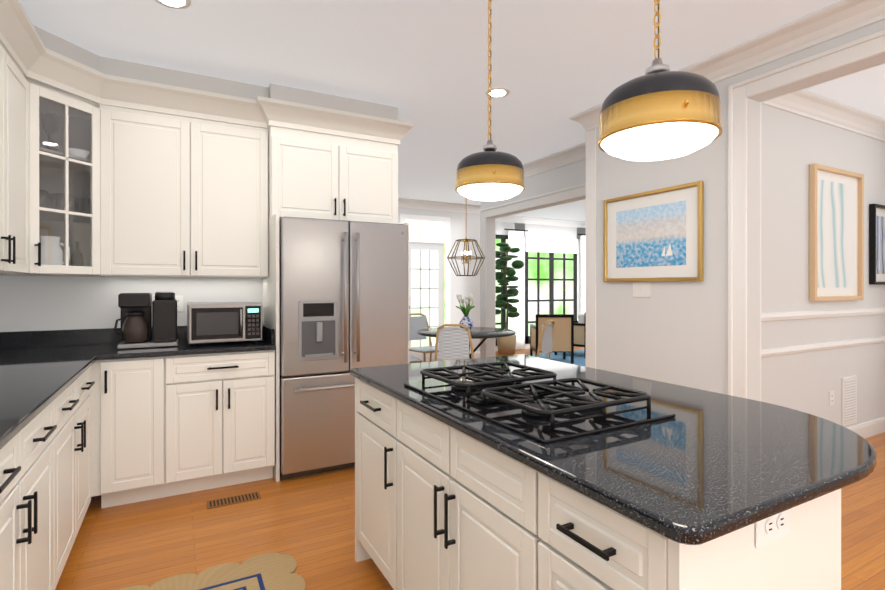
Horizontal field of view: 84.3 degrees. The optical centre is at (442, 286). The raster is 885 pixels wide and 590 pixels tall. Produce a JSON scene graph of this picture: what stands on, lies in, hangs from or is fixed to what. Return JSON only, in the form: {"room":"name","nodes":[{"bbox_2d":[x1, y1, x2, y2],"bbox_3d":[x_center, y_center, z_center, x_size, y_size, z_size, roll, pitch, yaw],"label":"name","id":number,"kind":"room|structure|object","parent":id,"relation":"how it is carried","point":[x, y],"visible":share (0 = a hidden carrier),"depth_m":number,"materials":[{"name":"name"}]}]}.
{"room":"kitchen","nodes":[
{"label":"kitchen","id":0,"kind":"room"},
{"bbox_2d":[0,19,884,426],"bbox_3d":[1.902,-0.066,4.191,9.670,2.740,10.960,0,0,-28],"label":"wall","id":1,"kind":"structure","parent":0,"point":[672,331],"depth_m":3.60,"materials":[{"name":"grey paint"}]},
{"bbox_2d":[0,44,3,275],"bbox_3d":[-2.058,-0.599,1.976,0.329,1.070,0.575,0,0,-28],"label":"upper cabinet","id":2,"kind":"object","parent":1,"relation":"attached to","point":[1,47],"depth_m":2.24,"materials":[{"name":"white wood"}]},
{"bbox_2d":[4,49,43,275],"bbox_3d":[-2.255,-0.600,2.375,0.364,1.070,0.556,0,0,-28],"label":"upper cabinet","id":3,"kind":"object","parent":1,"relation":"attached to","point":[21,93],"depth_m":2.52,"materials":[{"name":"white wood"}]},
{"bbox_2d":[40,82,99,267],"bbox_3d":[-2.187,-0.611,2.842,0.294,0.979,0.294,0,0,-28],"label":"upper cabinet","id":4,"kind":"object","parent":1,"relation":"attached to","point":[65,173],"depth_m":2.99,"materials":[{"name":"white wood"}]},
{"bbox_2d":[39,112,89,265],"bbox_3d":[-2.284,-0.553,2.972,0.260,0.935,0.322,0,0,-28],"label":"glassware","id":5,"kind":"object","parent":4,"relation":"in","point":[60,197],"depth_m":2.86,"materials":[{"name":"clear glass"}]},
{"bbox_2d":[175,296,182,311],"bbox_3d":[-1.909,0.124,3.521,0.075,0.115,0.008,0,0,-28],"label":"outlet","id":6,"kind":"object","parent":1,"relation":"attached to","point":[179,299],"visible":0.56,"depth_m":3.53,"materials":[{"name":"white plastic"}]},
{"bbox_2d":[88,104,271,279],"bbox_3d":[-1.774,-0.601,3.387,1.044,1.070,0.364,0,0,-28],"label":"upper cabinet","id":7,"kind":"object","parent":1,"relation":"attached to","point":[168,195],"depth_m":3.24,"materials":[{"name":"white wood"}]},
{"bbox_2d":[268,126,397,227],"bbox_3d":[-0.874,-0.811,3.849,0.975,0.650,0.408,0,0,-28],"label":"upper cabinet","id":8,"kind":"object","parent":1,"relation":"attached to","point":[314,175],"depth_m":3.64,"materials":[{"name":"white wood"}]},
{"bbox_2d":[0,0,413,145],"bbox_3d":[-0.943,-1.284,2.408,2.670,0.299,2.877,0,0,-28],"label":"crown molding","id":9,"kind":"structure","parent":8,"relation":"attached to","point":[40,55],"depth_m":3.23,"materials":[{"name":"white wood"}]},
{"bbox_2d":[406,219,443,363],"bbox_3d":[-0.296,0.090,8.312,0.750,2.420,0.100,0,0,-28],"label":"window","id":10,"kind":"structure","parent":1,"relation":"in","point":[426,279],"depth_m":8.34,"materials":[{"name":"white glass"}]},
{"bbox_2d":[398,198,473,360],"bbox_3d":[-0.639,-0.069,8.072,3.320,2.738,0.155,0,0,-28],"label":"trim","id":11,"kind":"structure","parent":1,"relation":"attached to","point":[402,202],"depth_m":8.43,"materials":[{"name":"white wood"}]},
{"bbox_2d":[496,235,507,345],"bbox_3d":[1.228,0.078,9.928,0.570,2.240,0.050,0,0,-28],"label":"sunroom window","id":12,"kind":"structure","parent":1,"relation":"in","point":[501,318],"depth_m":9.89,"materials":[{"name":"black"}]},
{"bbox_2d":[504,229,527,349],"bbox_3d":[1.489,0.062,9.896,0.580,2.432,0.066,0,0,-28],"label":"curtain","id":13,"kind":"object","parent":1,"relation":"hanging from","point":[516,239],"visible":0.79,"depth_m":9.92,"materials":[{"name":"white fabric"}]},
{"bbox_2d":[474,149,565,357],"bbox_3d":[1.109,-0.067,5.553,0.105,2.738,2.650,0,0,-28],"label":"trim","id":14,"kind":"structure","parent":1,"relation":"attached to","point":[558,159],"depth_m":6.54,"materials":[{"name":"white wood"}]},
{"bbox_2d":[525,251,576,343],"bbox_3d":[2.340,0.078,10.530,1.440,2.240,0.050,0,0,-28],"label":"sunroom window","id":15,"kind":"structure","parent":1,"relation":"in","point":[550,283],"depth_m":10.50,"materials":[{"name":"black"}]},
{"bbox_2d":[525,236,577,253],"bbox_3d":[2.360,-0.882,10.492,1.440,0.320,0.025,0,0,-28],"label":"roman shade","id":16,"kind":"object","parent":1,"relation":"attached to","point":[549,245],"visible":1,"depth_m":10.46,"materials":[{"name":"white fabric"}]},
{"bbox_2d":[578,234,585,312],"bbox_3d":[3.190,0.061,10.841,0.510,2.432,0.066,0,0,-28],"label":"curtain","id":17,"kind":"object","parent":1,"relation":"hanging from","point":[583,273],"visible":0.21,"depth_m":10.79,"materials":[{"name":"white fabric"}]},
{"bbox_2d":[633,282,650,297],"bbox_3d":[1.473,0.024,3.620,0.009,0.115,0.160,0,0,-28],"label":"light switch","id":18,"kind":"object","parent":1,"relation":"attached to","point":[642,289],"visible":1,"depth_m":3.61,"materials":[{"name":"white plastic"}]},
{"bbox_2d":[603,181,702,281],"bbox_3d":[1.494,-0.362,3.553,0.030,0.655,0.834,0,0,-28],"label":"framed picture","id":19,"kind":"object","parent":1,"relation":"attached to","point":[656,235],"visible":1,"depth_m":3.50,"materials":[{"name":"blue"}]},
{"bbox_2d":[566,0,884,437],"bbox_3d":[2.477,-0.063,1.663,0.105,2.738,5.705,0,0,-28],"label":"trim","id":20,"kind":"structure","parent":1,"relation":"attached to","point":[832,21],"depth_m":3.00,"materials":[{"name":"white wood"}]},
{"bbox_2d":[829,391,833,405],"bbox_3d":[3.142,0.904,3.949,0.075,0.115,0.008,0,0,-28],"label":"outlet","id":21,"kind":"object","parent":1,"relation":"attached to","point":[831,398],"visible":1,"depth_m":3.94,"materials":[{"name":"white plastic"}]},
{"bbox_2d":[809,163,863,300],"bbox_3d":[3.195,-0.416,3.955,0.800,1.060,0.043,0,0,-28],"label":"framed picture","id":22,"kind":"object","parent":1,"relation":"attached to","point":[836,234],"visible":1,"depth_m":3.95,"materials":[{"name":"white paper"}]},
{"bbox_2d":[842,375,856,425],"bbox_3d":[3.399,0.954,4.084,0.240,0.400,0.015,0,0,-28],"label":"air vent","id":23,"kind":"object","parent":1,"relation":"in","point":[849,400],"visible":1,"depth_m":4.07,"materials":[{"name":"white"}]},
{"bbox_2d":[869,204,884,284],"bbox_3d":[4.000,-0.366,4.391,0.630,0.700,0.043,0,0,-28],"label":"framed picture","id":24,"kind":"object","parent":1,"relation":"attached to","point":[876,244],"visible":1,"depth_m":4.30,"materials":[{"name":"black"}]},
{"bbox_2d":[20,0,884,220],"bbox_3d":[1.735,-1.487,4.497,9.810,0.100,11.800,0,0,-28],"label":"ceiling","id":25,"kind":"structure","parent":0,"point":[422,65],"depth_m":2.98,"materials":[{"name":"white paint"}]},
{"bbox_2d":[155,0,190,8],"bbox_3d":[-1.350,-1.428,2.434,0.179,0.011,0.179,0,0,-34],"label":"recessed light","id":26,"kind":"object","parent":25,"relation":"in","point":[175,4],"depth_m":2.47,"materials":[{"name":"white"}]},
{"bbox_2d":[447,198,484,275],"bbox_3d":[0.290,-0.781,5.979,0.435,1.307,0.437,0,0,-28],"label":"pendant lantern","id":27,"kind":"object","parent":25,"relation":"hanging from","point":[464,256],"visible":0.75,"depth_m":5.97,"materials":[{"name":"gold metal"}]},
{"bbox_2d":[455,0,524,200],"bbox_3d":[0.205,-0.902,2.116,0.300,1.056,0.300,0,0,-28],"label":"pendant light","id":28,"kind":"object","parent":25,"relation":"hanging from","point":[489,173],"visible":1,"depth_m":2.01,"materials":[{"name":"gold"}]},
{"bbox_2d":[485,88,509,97],"bbox_3d":[0.408,-1.429,3.619,0.179,0.011,0.179,0,0,38],"label":"recessed light","id":29,"kind":"object","parent":25,"relation":"in","point":[496,92],"depth_m":3.60,"materials":[{"name":"white"}]},
{"bbox_2d":[598,0,721,160],"bbox_3d":[0.568,-0.886,1.294,0.300,1.086,0.300,0,0,-28],"label":"pendant light","id":30,"kind":"object","parent":25,"relation":"hanging from","point":[659,110],"visible":1,"depth_m":1.19,"materials":[{"name":"gold"}]},
{"bbox_2d":[55,346,884,589],"bbox_3d":[1.735,1.353,4.500,9.810,0.100,11.800,0,0,-28],"label":"floor","id":31,"kind":"structure","parent":0,"point":[307,522],"depth_m":2.57,"materials":[{"name":"brown wood"}]},
{"bbox_2d":[0,391,63,589],"bbox_3d":[-1.555,0.864,1.344,0.612,0.884,1.048,0,0,-28],"label":"base cabinet","id":32,"kind":"object","parent":31,"relation":"on","point":[32,462],"depth_m":1.63,"materials":[{"name":"white wood"}]},
{"bbox_2d":[64,365,91,565],"bbox_3d":[-1.982,0.864,2.134,0.612,0.884,0.988,0,0,-28],"label":"base cabinet","id":33,"kind":"object","parent":31,"relation":"on","point":[78,396],"depth_m":2.32,"materials":[{"name":"white wood"}]},
{"bbox_2d":[92,360,99,496],"bbox_3d":[-2.357,0.863,2.853,0.639,0.884,0.753,0,0,-28],"label":"base cabinet","id":34,"kind":"object","parent":31,"relation":"on","point":[96,366],"depth_m":2.80,"materials":[{"name":"white wood"}]},
{"bbox_2d":[0,328,107,449],"bbox_3d":[-1.697,0.353,1.654,0.660,0.134,3.487,0,0,-28],"label":"countertop","id":35,"kind":"structure","parent":34,"relation":"on","point":[40,371],"depth_m":2.38,"materials":[{"name":"black stone"}]},
{"bbox_2d":[100,356,179,507],"bbox_3d":[-1.960,0.863,3.142,0.435,0.884,0.622,0,0,-28],"label":"base cabinet","id":36,"kind":"object","parent":31,"relation":"on","point":[114,432],"depth_m":2.89,"materials":[{"name":"white wood"}]},
{"bbox_2d":[120,553,305,589],"bbox_3d":[-0.593,1.302,1.260,0.829,0.008,2.222,0,0,-28],"label":"jute rug","id":37,"kind":"object","parent":31,"relation":"on","point":[270,571],"visible":1,"depth_m":2.17,"materials":[{"name":"beige wicker"}]},
{"bbox_2d":[180,350,274,493],"bbox_3d":[-1.566,0.862,3.355,0.700,0.884,0.622,0,0,-28],"label":"base cabinet","id":38,"kind":"object","parent":31,"relation":"on","point":[227,400],"depth_m":3.12,"materials":[{"name":"white wood"}]},
{"bbox_2d":[104,324,275,359],"bbox_3d":[-1.667,0.352,3.285,0.945,0.134,0.647,0,0,-28],"label":"countertop","id":39,"kind":"structure","parent":38,"relation":"on","point":[183,348],"depth_m":3.13,"materials":[{"name":"black stone"}]},
{"bbox_2d":[114,292,177,348],"bbox_3d":[-1.915,0.212,3.178,0.347,0.351,0.246,0,0,-28],"label":"coffee maker","id":40,"kind":"object","parent":39,"relation":"on","point":[144,319],"visible":1,"depth_m":3.12,"materials":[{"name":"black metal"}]},
{"bbox_2d":[187,302,262,345],"bbox_3d":[-1.513,0.251,3.398,0.460,0.274,0.402,0,0,-28],"label":"microwave","id":41,"kind":"object","parent":39,"relation":"on","point":[216,322],"visible":1,"depth_m":3.25,"materials":[{"name":"silver metal"}]},
{"bbox_2d":[207,492,260,508],"bbox_3d":[-1.269,1.301,2.981,0.300,0.006,0.110,0,0,-28],"label":"floor vent","id":42,"kind":"object","parent":31,"relation":"in","point":[216,503],"visible":1,"depth_m":2.97,"materials":[{"name":"brown metal"}]},
{"bbox_2d":[279,217,407,479],"bbox_3d":[-0.793,0.418,3.703,0.915,1.771,0.712,0,0,-28],"label":"fridge","id":43,"kind":"object","parent":31,"relation":"on","point":[343,297],"visible":0.83,"depth_m":3.38,"materials":[{"name":"grey metal"}]},
{"bbox_2d":[409,356,422,362],"bbox_3d":[-0.527,0.840,5.675,0.533,0.929,0.464,0,0,-20],"label":"bistro chair","id":44,"kind":"object","parent":31,"relation":"on","point":[412,359],"visible":0.21,"depth_m":5.56,"materials":[{"name":"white wicker"}]},
{"bbox_2d":[409,313,438,361],"bbox_3d":[-0.215,0.839,6.617,0.464,0.929,0.533,0,0,-38],"label":"bistro chair","id":45,"kind":"object","parent":31,"relation":"on","point":[416,323],"visible":0.46,"depth_m":6.75,"materials":[{"name":"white wicker"}]},
{"bbox_2d":[434,324,473,360],"bbox_3d":[0.149,0.840,5.140,0.464,0.929,0.533,0,0,10],"label":"bistro chair","id":46,"kind":"object","parent":31,"relation":"on","point":[453,343],"visible":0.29,"depth_m":4.92,"materials":[{"name":"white wicker"}]},
{"bbox_2d":[417,327,515,358],"bbox_3d":[0.290,0.919,5.980,1.200,0.755,1.200,0,0,-28],"label":"table","id":47,"kind":"object","parent":31,"relation":"on","point":[485,333],"visible":0.44,"depth_m":5.84,"materials":[{"name":"grey"}]},
{"bbox_2d":[456,294,474,329],"bbox_3d":[0.294,0.316,5.951,0.251,0.451,0.264,0,0,-28],"label":"vase","id":48,"kind":"object","parent":47,"relation":"on","point":[466,320],"visible":0.94,"depth_m":5.94,"materials":[{"name":"white ceramic"}]},
{"bbox_2d":[496,243,524,354],"bbox_3d":[1.243,0.229,9.468,0.701,2.137,0.726,0,0,-28],"label":"leaf plant","id":49,"kind":"object","parent":31,"relation":"on","point":[506,345],"visible":0.94,"depth_m":9.36,"materials":[{"name":"green plant"}]},
{"bbox_2d":[536,320,554,359],"bbox_3d":[0.983,0.840,5.555,0.533,0.929,0.464,0,0,32],"label":"bistro chair","id":50,"kind":"object","parent":31,"relation":"on","point":[546,337],"visible":0.35,"depth_m":5.40,"materials":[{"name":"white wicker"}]},
{"bbox_2d":[528,350,585,366],"bbox_3d":[2.821,1.295,8.699,2.700,0.008,2.150,0,0,-28],"label":"rug","id":51,"kind":"object","parent":31,"relation":"on","point":[579,359],"depth_m":8.88,"materials":[{"name":"blue fabric"}]},
{"bbox_2d":[530,314,573,363],"bbox_3d":[1.858,0.876,8.376,0.620,0.830,0.640,0,0,2],"label":"armchair","id":52,"kind":"object","parent":51,"relation":"on","point":[563,338],"visible":0.9,"depth_m":8.06,"materials":[{"name":"beige fabric"}]},
{"bbox_2d":[554,312,585,357],"bbox_3d":[2.547,0.875,9.204,0.640,0.830,0.620,0,0,42],"label":"armchair","id":53,"kind":"object","parent":51,"relation":"on","point":[580,332],"visible":0.27,"depth_m":8.86,"materials":[{"name":"beige fabric"}]},
{"bbox_2d":[355,378,840,589],"bbox_3d":[0.220,0.864,1.703,0.589,0.884,1.715,0,0,-28],"label":"kitchen island","id":54,"kind":"object","parent":31,"relation":"on","point":[439,505],"visible":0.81,"depth_m":1.25,"materials":[{"name":"white wood"}]},
{"bbox_2d":[350,354,875,544],"bbox_3d":[0.427,0.405,1.797,1.035,0.030,1.765,0,0,-28],"label":"island countertop","id":55,"kind":"structure","parent":54,"relation":"on","point":[702,467],"depth_m":1.15,"materials":[{"name":"black stone"}]},
{"bbox_2d":[404,362,675,443],"bbox_3d":[0.271,0.357,1.690,0.524,0.066,0.834,0,0,-28],"label":"cooktop","id":56,"kind":"object","parent":55,"relation":"in","point":[524,402],"visible":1,"depth_m":1.50,"materials":[{"name":"black metal"}]},
{"bbox_2d":[755,509,789,548],"bbox_3d":[0.645,0.461,0.952,0.116,0.072,0.009,0,0,-28],"label":"outlet","id":57,"kind":"object","parent":54,"relation":"attached to","point":[772,528],"visible":0.83,"depth_m":0.94,"materials":[{"name":"white plastic"}]},
{"label":"outside","id":58,"kind":"structure","parent":0,"visible":0},
{"bbox_2d":[444,223,444,323],"bbox_3d":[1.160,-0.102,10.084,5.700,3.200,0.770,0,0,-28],"label":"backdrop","id":59,"kind":"structure","parent":58,"point":[444,274],"depth_m":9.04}
]}

